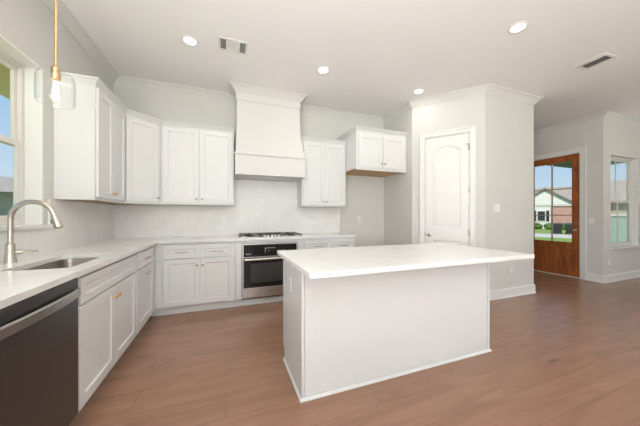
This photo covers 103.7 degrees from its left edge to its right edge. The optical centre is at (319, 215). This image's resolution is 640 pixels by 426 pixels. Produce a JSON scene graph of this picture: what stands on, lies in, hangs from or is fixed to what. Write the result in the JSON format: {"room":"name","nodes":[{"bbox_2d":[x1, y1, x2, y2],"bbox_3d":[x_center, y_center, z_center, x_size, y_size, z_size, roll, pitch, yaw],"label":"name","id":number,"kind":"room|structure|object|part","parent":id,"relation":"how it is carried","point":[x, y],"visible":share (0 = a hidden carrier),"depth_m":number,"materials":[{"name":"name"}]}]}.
{"room":"kitchen","nodes":[
{"label":"kitchen","id":0,"kind":"room"},
{"bbox_2d":[0,0,113,224],"bbox_3d":[-1.308,-0.307,-0.713,0.160,3.050,8.580,0,0,-21],"label":"wall","id":1,"kind":"structure","parent":0,"point":[28,25],"depth_m":2.09,"materials":[{"name":"paint"}]},
{"bbox_2d":[0,63,9,98],"bbox_3d":[-2.859,-1.607,1.600,1.125,0.150,6.000,0,0,-21],"label":"soffit","id":2,"kind":"structure","parent":1,"relation":"attached to","point":[4,71],"depth_m":2.88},
{"bbox_2d":[0,34,51,230],"bbox_3d":[-2.119,-0.546,1.513,0.190,1.296,1.190,0,0,-21],"label":"window","id":3,"kind":"structure","parent":1,"relation":"in","point":[26,139],"depth_m":2.00,"materials":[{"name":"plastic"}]},
{"bbox_3d":[-2.196,-0.840,1.485,0.020,0.615,1.010,0,0,-21],"label":"sash","id":4,"kind":"part","parent":3,"relation":"part of","materials":[{"name":"plastic"}]},
{"bbox_3d":[-2.175,-0.267,1.493,0.022,0.620,1.010,0,0,-21],"label":"sash","id":5,"kind":"part","parent":3,"relation":"part of","materials":[{"name":"glass"}]},
{"bbox_3d":[-2.185,-0.552,1.489,0.050,1.260,1.080,0,0,-21],"label":"frame","id":6,"kind":"part","parent":3,"relation":"part of","materials":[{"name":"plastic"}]},
{"bbox_3d":[-2.096,0.088,1.522,0.140,0.028,1.190,0,0,-21],"label":"sill","id":7,"kind":"part","parent":3,"relation":"part of","materials":[{"name":"paint"}]},
{"bbox_2d":[0,199,113,261],"bbox_3d":[-2.114,0.083,1.691,0.013,0.442,3.509,0,0,-21],"label":"backsplash","id":8,"kind":"structure","parent":1,"relation":"attached to","point":[84,223],"depth_m":2.35,"materials":[{"name":"stone"}]},
{"bbox_2d":[54,72,127,202],"bbox_3d":[-2.257,-0.686,2.530,0.334,1.093,0.730,0,0,-21],"label":"upper cabinet","id":9,"kind":"object","parent":1,"relation":"attached to","point":[89,136],"visible":0.95,"depth_m":2.26,"materials":[{"name":"paint"}]},
{"bbox_3d":[-2.288,-0.153,2.542,0.285,0.026,0.685,0,0,-21],"label":"light rail","id":10,"kind":"part","parent":9,"relation":"part of","materials":[{"name":"paint"}]},
{"bbox_3d":[-2.259,-1.205,2.529,0.330,0.056,0.730,0,0,-21],"label":"crown","id":11,"kind":"part","parent":9,"relation":"part of","materials":[{"name":"paint"}]},
{"bbox_3d":[-2.090,-0.666,2.446,0.020,1.001,0.323,0,0,-21],"label":"door","id":12,"kind":"part","parent":9,"relation":"part of","materials":[{"name":"paint"}]},
{"bbox_3d":[-2.204,-0.666,2.753,0.020,1.001,0.323,0,0,-21],"label":"door","id":13,"kind":"part","parent":9,"relation":"part of","materials":[{"name":"paint"}]},
{"bbox_2d":[42,0,234,101],"bbox_3d":[-0.518,-1.784,-0.418,1.527,0.096,8.580,0,0,-21],"label":"crown molding","id":14,"kind":"structure","parent":1,"relation":"attached to","point":[66,18],"depth_m":3.16,"materials":[{"name":"paint"}]},
{"bbox_2d":[114,85,383,302],"bbox_3d":[-0.806,-0.307,4.119,4.485,3.050,0.120,0,0,-21],"label":"wall","id":15,"kind":"structure","parent":0,"point":[364,194],"depth_m":4.29,"materials":[{"name":"paint"}]},
{"bbox_2d":[102,109,160,204],"bbox_3d":[-2.340,-0.686,3.166,0.614,1.093,0.580,0,0,-21],"label":"upper cabinet","id":16,"kind":"object","parent":15,"relation":"attached to","point":[142,132],"visible":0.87,"depth_m":3.08,"materials":[{"name":"paint"}]},
{"bbox_3d":[-2.190,-0.153,3.104,0.020,0.026,0.415,0,0,27],"label":"light rail","id":17,"kind":"part","parent":16,"relation":"part of","materials":[{"name":"paint"}]},
{"bbox_3d":[-2.162,-1.205,3.090,0.045,0.056,0.415,0,0,27],"label":"crown","id":18,"kind":"part","parent":16,"relation":"part of","materials":[{"name":"paint"}]},
{"bbox_3d":[-2.174,-0.666,3.096,0.020,1.001,0.379,0,0,27],"label":"door","id":19,"kind":"part","parent":16,"relation":"part of","materials":[{"name":"paint"}]},
{"bbox_2d":[160,120,233,205],"bbox_3d":[-1.700,-0.686,3.547,0.910,1.093,0.314,0,0,-21],"label":"upper cabinet","id":20,"kind":"object","parent":15,"relation":"attached to","point":[197,160],"visible":1,"depth_m":3.42,"materials":[{"name":"paint"}]},
{"bbox_3d":[-1.853,-0.666,3.364,0.423,1.001,0.020,0,0,-21],"label":"door","id":21,"kind":"part","parent":20,"relation":"part of","materials":[{"name":"paint"}]},
{"bbox_3d":[-1.665,-0.153,3.457,0.910,0.026,0.022,0,0,-21],"label":"light rail","id":22,"kind":"part","parent":20,"relation":"part of","materials":[{"name":"paint"}]},
{"bbox_3d":[-1.654,-1.205,3.425,0.910,0.056,0.045,0,0,-21],"label":"crown","id":23,"kind":"part","parent":20,"relation":"part of","materials":[{"name":"paint"}]},
{"bbox_3d":[-1.446,-0.666,3.516,0.423,1.001,0.020,0,0,-21],"label":"door","id":24,"kind":"part","parent":20,"relation":"part of","materials":[{"name":"paint"}]},
{"bbox_2d":[114,180,339,237],"bbox_3d":[-1.181,-0.120,3.906,3.286,0.848,0.013,0,0,-21],"label":"backsplash","id":25,"kind":"structure","parent":15,"relation":"attached to","point":[259,206],"depth_m":3.88,"materials":[{"name":"stone"}]},
{"bbox_2d":[124,215,130,222],"bbox_3d":[-2.580,0.048,3.372,0.072,0.116,0.009,0,0,-21],"label":"wall outlet","id":26,"kind":"object","parent":25,"relation":"attached to","point":[127,218],"visible":1,"depth_m":3.37,"materials":[{"name":"white plastic"}]},
{"bbox_2d":[219,216,224,223],"bbox_3d":[-1.475,0.068,3.785,0.072,0.116,0.009,0,0,-21],"label":"wall outlet","id":27,"kind":"object","parent":25,"relation":"attached to","point":[221,218],"visible":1,"depth_m":3.78,"materials":[{"name":"white plastic"}]},
{"bbox_2d":[229,81,306,181],"bbox_3d":[-0.779,-1.195,3.802,1.112,1.272,0.481,0,0,-21],"label":"range hood","id":28,"kind":"object","parent":15,"relation":"attached to","point":[268,143],"visible":0.96,"depth_m":3.65,"materials":[{"name":"paint"}]},
{"bbox_3d":[-0.760,-1.783,3.751,1.112,0.096,0.281,0,0,-21],"label":"crown","id":29,"kind":"part","parent":28,"relation":"part of","materials":[{"name":"paint"}]},
{"bbox_2d":[297,136,346,206],"bbox_3d":[0.014,-0.686,4.188,0.810,1.093,0.314,0,0,-21],"label":"upper cabinet","id":30,"kind":"object","parent":15,"relation":"attached to","point":[324,184],"visible":0.87,"depth_m":4.07,"materials":[{"name":"paint"}]},
{"bbox_3d":[-0.095,-0.666,4.022,0.361,1.001,0.020,0,0,-21],"label":"door","id":31,"kind":"part","parent":30,"relation":"part of","materials":[{"name":"paint"}]},
{"bbox_3d":[0.026,-0.153,4.219,0.765,0.026,0.265,0,0,-21],"label":"light rail","id":32,"kind":"part","parent":30,"relation":"part of","materials":[{"name":"paint"}]},
{"bbox_3d":[0.013,-1.205,4.190,0.810,0.056,0.310,0,0,-21],"label":"crown","id":33,"kind":"part","parent":30,"relation":"part of","materials":[{"name":"paint"}]},
{"bbox_3d":[0.246,-0.666,4.149,0.361,1.001,0.020,0,0,-21],"label":"door","id":34,"kind":"part","parent":30,"relation":"part of","materials":[{"name":"paint"}]},
{"bbox_2d":[337,126,407,176],"bbox_3d":[0.879,-1.040,4.314,0.983,0.655,0.684,0,0,-21],"label":"upper cabinet","id":35,"kind":"object","parent":15,"relation":"attached to","point":[372,152],"visible":0.98,"depth_m":4.04,"materials":[{"name":"paint"}]},
{"bbox_3d":[0.798,-1.010,3.961,0.435,0.513,0.020,0,0,-21],"label":"door","id":36,"kind":"part","parent":35,"relation":"part of","materials":[{"name":"paint"}]},
{"bbox_3d":[0.878,-1.340,4.316,0.983,0.056,0.680,0,0,-21],"label":"crown","id":37,"kind":"part","parent":35,"relation":"part of","materials":[{"name":"paint"}]},
{"bbox_3d":[0.999,-0.726,4.058,0.938,0.026,0.022,0,0,-21],"label":"light rail","id":38,"kind":"part","parent":35,"relation":"part of","materials":[{"name":"paint"}]},
{"bbox_3d":[1.213,-1.010,4.116,0.435,0.513,0.020,0,0,-21],"label":"door","id":39,"kind":"part","parent":35,"relation":"part of","materials":[{"name":"paint"}]},
{"bbox_2d":[62,0,639,130],"bbox_3d":[3.075,-1.882,2.004,10.275,0.100,10.840,0,0,-21],"label":"ceiling","id":40,"kind":"structure","parent":0,"point":[376,53],"depth_m":2.76,"materials":[{"name":"white paint"}]},
{"bbox_2d":[34,0,74,106],"bbox_3d":[-1.732,-1.282,1.648,0.190,1.099,0.190,0,0,-21],"label":"pendant lamp","id":41,"kind":"object","parent":40,"relation":"hanging from","point":[55,72],"visible":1,"depth_m":1.64,"materials":[{"name":"gold metal"}]},
{"bbox_3d":[-1.732,-0.834,1.648,0.190,0.204,0.190,0,0,-21],"label":"lamp shade","id":42,"kind":"part","parent":41,"relation":"part of","materials":[{"name":"clear glass"}]},
{"bbox_2d":[50,64,60,80],"bbox_3d":[-1.732,-0.939,1.648,0.050,0.097,0.050,0,0,-21],"label":"socket","id":43,"kind":"object","parent":41,"relation":"attached to","point":[55,75],"depth_m":1.63,"materials":[{"name":"gold metal"}]},
{"bbox_3d":[-1.732,-1.393,1.648,0.015,0.842,0.015,0,0,-21],"label":"rod","id":44,"kind":"part","parent":41,"relation":"part of","materials":[{"name":"gold metal"}]},
{"bbox_2d":[181,35,197,45],"bbox_3d":[-1.360,-1.827,2.630,0.160,0.009,0.160,0,0,-21],"label":"recessed light","id":45,"kind":"object","parent":40,"relation":"in","point":[187,39],"visible":1,"depth_m":2.62,"materials":[{"name":"white plastic"}]},
{"bbox_2d":[218,36,247,54],"bbox_3d":[-0.939,-1.827,2.715,0.300,0.009,0.216,0,0,-21],"label":"ceiling vent","id":46,"kind":"object","parent":40,"relation":"in","point":[226,44],"visible":1,"depth_m":2.71,"materials":[{"name":"metal"}]},
{"bbox_2d":[317,66,328,73],"bbox_3d":[0.040,-1.827,3.164,0.160,0.009,0.160,0,0,-21],"label":"recessed light","id":47,"kind":"object","parent":40,"relation":"in","point":[323,69],"visible":1,"depth_m":3.15,"materials":[{"name":"white plastic"}]},
{"bbox_2d":[413,88,423,93],"bbox_3d":[1.452,-1.827,3.703,0.160,0.009,0.160,0,0,-21],"label":"recessed light","id":48,"kind":"object","parent":40,"relation":"in","point":[420,90],"visible":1,"depth_m":3.70,"materials":[{"name":"white plastic"}]},
{"bbox_2d":[508,21,528,32],"bbox_3d":[1.925,-1.827,2.446,0.160,0.009,0.160,0,0,-21],"label":"recessed light","id":49,"kind":"object","parent":40,"relation":"in","point":[519,26],"visible":1,"depth_m":2.44,"materials":[{"name":"white plastic"}]},
{"bbox_2d":[575,53,617,69],"bbox_3d":[3.279,-1.825,2.994,0.224,0.014,0.280,0,0,-17],"label":"ceiling vent","id":50,"kind":"object","parent":40,"relation":"in","point":[604,57],"visible":1,"depth_m":2.98,"materials":[{"name":"metal"}]},
{"bbox_2d":[69,271,639,425],"bbox_3d":[3.075,1.268,2.004,10.275,0.100,10.840,0,0,-21],"label":"floor","id":51,"kind":"structure","parent":0,"point":[566,352],"depth_m":1.91,"materials":[{"name":"brown wood"}]},
{"bbox_2d":[0,277,80,425],"bbox_3d":[-1.511,0.782,1.031,0.622,0.872,0.600,0,0,-21],"label":"dishwasher","id":52,"kind":"object","parent":51,"relation":"on","point":[39,332],"visible":0.94,"depth_m":1.12,"materials":[{"name":"black metal"}]},
{"bbox_3d":[-1.236,0.427,1.134,0.036,0.049,0.588,0,0,-21],"label":"handle","id":53,"kind":"part","parent":52,"relation":"part of","materials":[{"name":"metal"}]},
{"bbox_2d":[78,254,135,412],"bbox_3d":[-1.794,0.776,1.777,0.624,0.884,0.985,0,0,-21],"label":"base cabinet","id":54,"kind":"object","parent":51,"relation":"on","point":[107,299],"visible":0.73,"depth_m":1.71,"materials":[{"name":"paint"}]},
{"bbox_3d":[-1.456,0.814,1.651,0.020,0.579,0.482,0,0,-21],"label":"door","id":55,"kind":"part","parent":54,"relation":"part of","materials":[{"name":"paint"}]},
{"bbox_3d":[-1.623,0.814,2.100,0.020,0.579,0.469,0,0,-21],"label":"door","id":56,"kind":"part","parent":54,"relation":"part of","materials":[{"name":"paint"}]},
{"bbox_2d":[127,246,153,347],"bbox_3d":[-2.087,0.776,2.568,0.630,0.884,0.698,0,0,-21],"label":"base cabinet","id":57,"kind":"object","parent":51,"relation":"on","point":[144,271],"visible":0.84,"depth_m":2.58,"materials":[{"name":"paint"}]},
{"bbox_3d":[-1.815,0.814,2.610,0.020,0.579,0.563,0,0,-21],"label":"door","id":58,"kind":"part","parent":57,"relation":"part of","materials":[{"name":"paint"}]},
{"bbox_3d":[-1.815,0.436,2.610,0.020,0.152,0.563,0,0,-21],"label":"drawer","id":59,"kind":"part","parent":57,"relation":"part of","materials":[{"name":"paint"}]},
{"bbox_2d":[151,241,235,316],"bbox_3d":[-1.654,0.776,3.380,0.966,0.884,0.630,0,0,-21],"label":"base cabinet","id":60,"kind":"object","parent":51,"relation":"on","point":[196,276],"visible":0.97,"depth_m":3.12,"materials":[{"name":"paint"}]},
{"bbox_3d":[-1.688,0.447,3.079,0.395,0.154,0.020,0,0,-21],"label":"drawer","id":61,"kind":"part","parent":60,"relation":"part of","materials":[{"name":"paint"}]},
{"bbox_3d":[-1.688,0.820,3.079,0.395,0.567,0.020,0,0,-21],"label":"door","id":62,"kind":"part","parent":60,"relation":"part of","materials":[{"name":"paint"}]},
{"bbox_3d":[-1.314,0.447,3.219,0.395,0.154,0.020,0,0,-21],"label":"drawer","id":63,"kind":"part","parent":60,"relation":"part of","materials":[{"name":"paint"}]},
{"bbox_3d":[-1.314,0.820,3.219,0.395,0.567,0.020,0,0,-21],"label":"door","id":64,"kind":"part","parent":60,"relation":"part of","materials":[{"name":"paint"}]},
{"bbox_2d":[235,239,302,305],"bbox_3d":[-0.779,0.776,3.734,0.918,0.884,0.579,0,0,-21],"label":"base cabinet","id":65,"kind":"object","parent":51,"relation":"on","point":[238,302],"visible":0.24,"depth_m":3.38,"materials":[{"name":"paint"}]},
{"bbox_2d":[242,241,297,299],"bbox_3d":[-0.755,0.746,3.671,0.763,0.740,0.625,0,0,-21],"label":"wall oven","id":66,"kind":"object","parent":65,"relation":"in","point":[262,267],"visible":0.77,"depth_m":3.40,"materials":[{"name":"black metal"}]},
{"bbox_3d":[-0.673,1.035,3.453,0.763,0.130,0.030,0,0,-21],"label":"panel","id":67,"kind":"part","parent":66,"relation":"part of","materials":[{"name":"metal"}]},
{"bbox_3d":[-0.674,0.475,3.456,0.717,0.157,0.024,0,0,-21],"label":"control panel","id":68,"kind":"part","parent":66,"relation":"part of","materials":[{"name":"black glass"}]},
{"bbox_2d":[303,237,354,248],"bbox_3d":[0.058,0.776,4.020,0.845,0.884,0.630,0,0,-21],"label":"base cabinet","id":69,"kind":"object","parent":51,"relation":"on","point":[314,243],"visible":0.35,"depth_m":3.75,"materials":[{"name":"paint"}]},
{"bbox_3d":[-0.035,0.447,3.697,0.406,0.154,0.020,0,0,-21],"label":"drawer","id":70,"kind":"part","parent":69,"relation":"part of","materials":[{"name":"paint"}]},
{"bbox_3d":[0.349,0.447,3.841,0.406,0.154,0.020,0,0,-21],"label":"drawer","id":71,"kind":"part","parent":69,"relation":"part of","materials":[{"name":"paint"}]},
{"bbox_2d":[283,259,491,402],"bbox_3d":[0.607,0.776,2.214,1.786,0.884,0.579,0,0,-21],"label":"kitchen island","id":72,"kind":"object","parent":51,"relation":"on","point":[341,333],"visible":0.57,"depth_m":1.88,"materials":[{"name":"paint"}]},
{"bbox_2d":[289,276,291,292],"bbox_3d":[-0.230,0.532,1.927,0.009,0.116,0.072,0,0,-21],"label":"wall outlet","id":73,"kind":"object","parent":72,"relation":"attached to","point":[290,278],"visible":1,"depth_m":1.91,"materials":[{"name":"white plastic"}]},
{"bbox_3d":[-0.210,0.776,1.916,0.020,0.884,0.566,0,0,-21],"label":"panel","id":74,"kind":"part","parent":72,"relation":"part of","materials":[{"name":"paint"}]},
{"bbox_3d":[0.616,1.209,2.191,1.786,0.018,0.528,0,0,-21],"label":"shoe moulding","id":75,"kind":"part","parent":72,"relation":"part of","materials":[{"name":"paint"}]},
{"bbox_2d":[277,243,534,278],"bbox_3d":[0.651,0.319,2.063,1.840,0.030,0.912,0,0,-21],"label":"island countertop","id":76,"kind":"structure","parent":72,"relation":"on","point":[343,261],"depth_m":1.81,"materials":[{"name":"white stone"}]},
{"bbox_3d":[1.419,0.776,2.525,0.020,0.884,0.566,0,0,-21],"label":"panel","id":77,"kind":"part","parent":72,"relation":"part of","materials":[{"name":"paint"}]},
{"bbox_3d":[-1.315,0.776,0.453,0.595,0.884,0.610,0,0,-21],"label":"base cabinet","id":78,"kind":"object","parent":51,"relation":"on","visible":0},
{"bbox_2d":[0,232,356,308],"bbox_3d":[-0.577,0.319,2.265,3.293,0.030,3.508,0,0,-21],"label":"countertop","id":79,"kind":"structure","parent":78,"relation":"on","point":[17,284],"depth_m":1.77,"materials":[{"name":"white stone"}]},
{"bbox_2d":[2,200,63,263],"bbox_3d":[-1.870,0.100,1.652,0.318,0.407,0.075,0,0,-12],"label":"faucet","id":80,"kind":"object","parent":79,"relation":"on","point":[10,255],"visible":1,"depth_m":1.62,"materials":[{"name":"silver metal"}]},
{"bbox_3d":[-1.938,0.241,1.659,0.119,0.032,0.041,0,0,-21],"label":"lever","id":81,"kind":"part","parent":80,"relation":"part of","materials":[{"name":"silver metal"}]},
{"bbox_3d":[-1.878,0.041,1.643,0.265,0.289,0.034,0,0,-13],"label":"spout","id":82,"kind":"part","parent":80,"relation":"part of","materials":[{"name":"silver metal"}]},
{"bbox_2d":[24,257,99,269],"bbox_3d":[-1.710,0.432,1.696,0.355,0.192,0.665,0,0,-21],"label":"sink","id":83,"kind":"object","parent":79,"relation":"in","point":[64,263],"visible":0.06,"depth_m":1.91,"materials":[{"name":"metal"}]},
{"bbox_2d":[237,232,302,237],"bbox_3d":[-0.750,0.286,3.755,0.913,0.036,0.510,0,0,-21],"label":"gas cooktop","id":84,"kind":"object","parent":79,"relation":"in","point":[266,234],"visible":1,"depth_m":3.64,"materials":[{"name":"metal"}]},
{"bbox_2d":[384,109,411,244],"bbox_3d":[1.405,-0.307,4.465,0.100,3.050,0.780,0,0,-21],"label":"wall","id":85,"kind":"structure","parent":0,"point":[397,187],"depth_m":4.35,"materials":[{"name":"paint"}]},
{"bbox_2d":[412,94,484,247],"bbox_3d":[1.947,-0.307,3.874,0.992,3.050,0.100,0,0,30],"label":"wall","id":86,"kind":"structure","parent":0,"point":[467,111],"depth_m":3.76,"materials":[{"name":"paint"}]},
{"bbox_2d":[420,125,475,246],"bbox_3d":[1.935,-0.039,3.845,0.760,2.514,0.162,0,0,30],"label":"door","id":87,"kind":"structure","parent":86,"relation":"in","point":[447,162],"depth_m":3.83,"materials":[{"name":"paint"}]},
{"bbox_2d":[485,94,533,290],"bbox_3d":[2.840,-0.307,3.817,1.085,3.050,0.100,0,0,-21],"label":"wall","id":88,"kind":"structure","parent":0,"point":[509,124],"depth_m":3.76,"materials":[{"name":"paint"}]},
{"bbox_2d":[299,83,543,124],"bbox_3d":[1.172,-1.784,4.999,3.554,0.096,3.656,0,0,-21],"label":"crown molding","id":89,"kind":"structure","parent":88,"relation":"attached to","point":[491,89],"depth_m":3.91,"materials":[{"name":"paint"}]},
{"bbox_2d":[494,204,499,211],"bbox_3d":[2.581,-0.107,3.661,0.116,0.116,0.010,0,0,-21],"label":"light switch","id":90,"kind":"object","parent":88,"relation":"attached to","point":[496,206],"visible":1,"depth_m":3.66,"materials":[{"name":"white plastic"}]},
{"bbox_2d":[509,267,512,274],"bbox_3d":[2.860,0.828,3.766,0.072,0.116,0.009,0,0,-21],"label":"wall outlet","id":91,"kind":"object","parent":88,"relation":"attached to","point":[510,268],"visible":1,"depth_m":3.76,"materials":[{"name":"white plastic"}]},
{"bbox_2d":[490,284,535,300],"bbox_3d":[2.213,1.151,5.423,1.179,0.135,3.592,0,0,-21],"label":"baseboard","id":92,"kind":"structure","parent":88,"relation":"attached to","point":[526,289],"depth_m":3.76,"materials":[{"name":"paint"}]},
{"bbox_2d":[534,119,607,275],"bbox_3d":[4.525,-0.307,6.257,0.140,3.050,3.650,0,0,-21],"label":"wall","id":93,"kind":"structure","parent":0,"point":[593,135],"depth_m":4.66,"materials":[{"name":"paint"}]},
{"bbox_2d":[534,146,585,279],"bbox_3d":[4.871,-0.042,5.263,0.207,2.519,1.094,0,0,-21],"label":"door","id":94,"kind":"structure","parent":93,"relation":"in","point":[568,259],"depth_m":4.97,"materials":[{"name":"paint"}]},
{"bbox_3d":[4.857,0.858,5.260,0.033,0.400,0.654,0,0,-21],"label":"raised panel","id":95,"kind":"part","parent":94,"relation":"part of","materials":[{"name":"brown wood"}]},
{"bbox_2d":[534,111,639,135],"bbox_3d":[5.483,-1.784,6.569,2.326,0.096,3.736,0,0,-21],"label":"crown molding","id":96,"kind":"structure","parent":93,"relation":"attached to","point":[607,115],"depth_m":4.76,"materials":[{"name":"paint"}]},
{"bbox_2d":[589,218,593,223],"bbox_3d":[5.039,0.105,4.669,0.010,0.116,0.072,0,0,-21],"label":"light switch","id":97,"kind":"object","parent":93,"relation":"attached to","point":[591,220],"visible":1,"depth_m":4.66,"materials":[{"name":"white plastic"}]},
{"bbox_2d":[608,120,639,274],"bbox_3d":[6.245,-0.307,5.026,2.220,3.050,0.140,0,0,-21],"label":"wall","id":98,"kind":"structure","parent":0,"point":[623,139],"depth_m":4.76,"materials":[{"name":"paint"}]},
{"bbox_2d":[546,161,621,167],"bbox_3d":[6.854,-1.607,6.509,4.400,0.150,2.210,0,0,-21],"label":"ceiling","id":99,"kind":"structure","parent":98,"relation":"attached to","point":[565,164],"depth_m":7.57,"materials":[{"name":"paint"}]},
{"bbox_2d":[586,270,639,282],"bbox_3d":[6.102,1.151,5.006,2.262,0.135,0.247,0,0,-21],"label":"baseboard","id":100,"kind":"structure","parent":98,"relation":"attached to","point":[632,274],"depth_m":4.67,"materials":[{"name":"paint"}]},
{"bbox_2d":[609,153,639,249],"bbox_3d":[5.792,-0.256,4.830,1.135,1.756,0.180,0,0,-21],"label":"window","id":101,"kind":"structure","parent":98,"relation":"in","point":[632,201],"depth_m":5.00,"materials":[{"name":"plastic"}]},
{"bbox_3d":[5.765,-0.664,4.902,0.955,0.845,0.020,0,0,-21],"label":"sash","id":102,"kind":"part","parent":101,"relation":"part of","materials":[{"name":"glass"}]},
{"bbox_3d":[5.773,0.138,4.881,0.955,0.850,0.022,0,0,-21],"label":"sash","id":103,"kind":"part","parent":101,"relation":"part of","materials":[{"name":"plastic"}]},
{"bbox_3d":[5.769,-0.262,4.891,1.025,1.720,0.050,0,0,-21],"label":"frame","id":104,"kind":"part","parent":101,"relation":"part of","materials":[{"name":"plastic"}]},
{"bbox_3d":[5.801,0.608,4.807,1.135,0.028,0.130,0,0,-21],"label":"sill","id":105,"kind":"part","parent":101,"relation":"part of","materials":[{"name":"paint"}]},
{"label":"outside","id":106,"kind":"structure","parent":0,"visible":0},
{"bbox_2d":[535,229,571,241],"bbox_3d":[8.794,1.568,19.304,210.000,0.100,210.000,0,0,-21],"label":"ground","id":107,"kind":"structure","parent":106,"point":[541,231],"depth_m":17.24,"materials":[{"name":"green plant"}]},
{"bbox_2d":[0,176,12,214],"bbox_3d":[-17.069,-0.232,11.906,8.000,3.500,11.000,0,0,39],"label":"house","id":108,"kind":"structure","parent":107,"relation":"on","point":[6,183],"depth_m":10.83,"materials":[{"name":"green"}]},
{"bbox_2d":[535,222,542,228],"bbox_3d":[23.994,1.145,27.974,1.370,0.745,1.096,0,0,-21],"label":"shrub","id":109,"kind":"object","parent":107,"relation":"on","point":[537,225],"visible":0.58,"depth_m":27.53,"materials":[{"name":"green plant"}]},
{"bbox_2d":[543,223,550,229],"bbox_3d":[24.879,1.159,27.158,1.374,0.717,1.070,0,0,-21],"label":"shrub","id":110,"kind":"object","parent":107,"relation":"on","point":[547,225],"visible":0.58,"depth_m":26.98,"materials":[{"name":"green plant"}]},
{"bbox_2d":[535,233,571,237],"bbox_3d":[17.333,1.508,18.700,60.001,0.020,4.200,0,0,43],"label":"street","id":111,"kind":"structure","parent":107,"relation":"on","point":[536,234],"depth_m":18.70,"materials":[{"name":"concrete"}]},
{"bbox_2d":[553,223,562,233],"bbox_3d":[19.290,1.053,20.414,0.616,0.890,0.666,0,0,43],"label":"trash bin","id":112,"kind":"object","parent":107,"relation":"on","point":[557,227],"visible":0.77,"depth_m":20.21,"materials":[{"name":"plastic"}]},
{"bbox_2d":[565,223,571,233],"bbox_3d":[19.825,1.053,19.918,0.616,0.890,0.666,0,0,43],"label":"trash bin","id":113,"kind":"object","parent":107,"relation":"on","point":[568,226],"visible":0.49,"depth_m":19.78,"materials":[{"name":"plastic"}]},
{"bbox_2d":[535,186,611,228],"bbox_3d":[29.430,-1.007,31.016,20.000,5.050,9.850,0,0,43],"label":"house","id":114,"kind":"structure","parent":107,"relation":"on","point":[562,199],"depth_m":28.21,"materials":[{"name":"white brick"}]},
{"bbox_3d":[25.158,0.068,28.577,0.610,1.060,0.025,0,0,43],"label":"pane","id":115,"kind":"part","parent":114,"relation":"part of","materials":[{"name":"black glass"}]},
{"bbox_3d":[24.763,0.193,29.070,2.800,2.650,0.050,0,0,43],"label":"siding panel","id":116,"kind":"part","parent":114,"relation":"part of","materials":[{"name":"white"}]},
{"bbox_2d":[611,180,626,213],"bbox_3d":[25.974,-0.482,14.510,9.000,4.000,12.600,0,0,-39],"label":"house","id":117,"kind":"structure","parent":107,"relation":"on","point":[621,185],"depth_m":16.51,"materials":[{"name":"beige"}]},
{"bbox_2d":[611,214,626,242],"bbox_3d":[10.741,0.738,8.448,0.160,1.560,3.140,0,0,-21],"label":"fence","id":118,"kind":"object","parent":107,"relation":"on","point":[622,218],"visible":0.14,"depth_m":8.85,"materials":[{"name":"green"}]},
{"bbox_3d":[10.722,-0.012,8.441,0.120,0.060,3.140,0,0,-21],"label":"cap rail","id":119,"kind":"part","parent":118,"relation":"part of","materials":[{"name":"white wood"}]}
]}

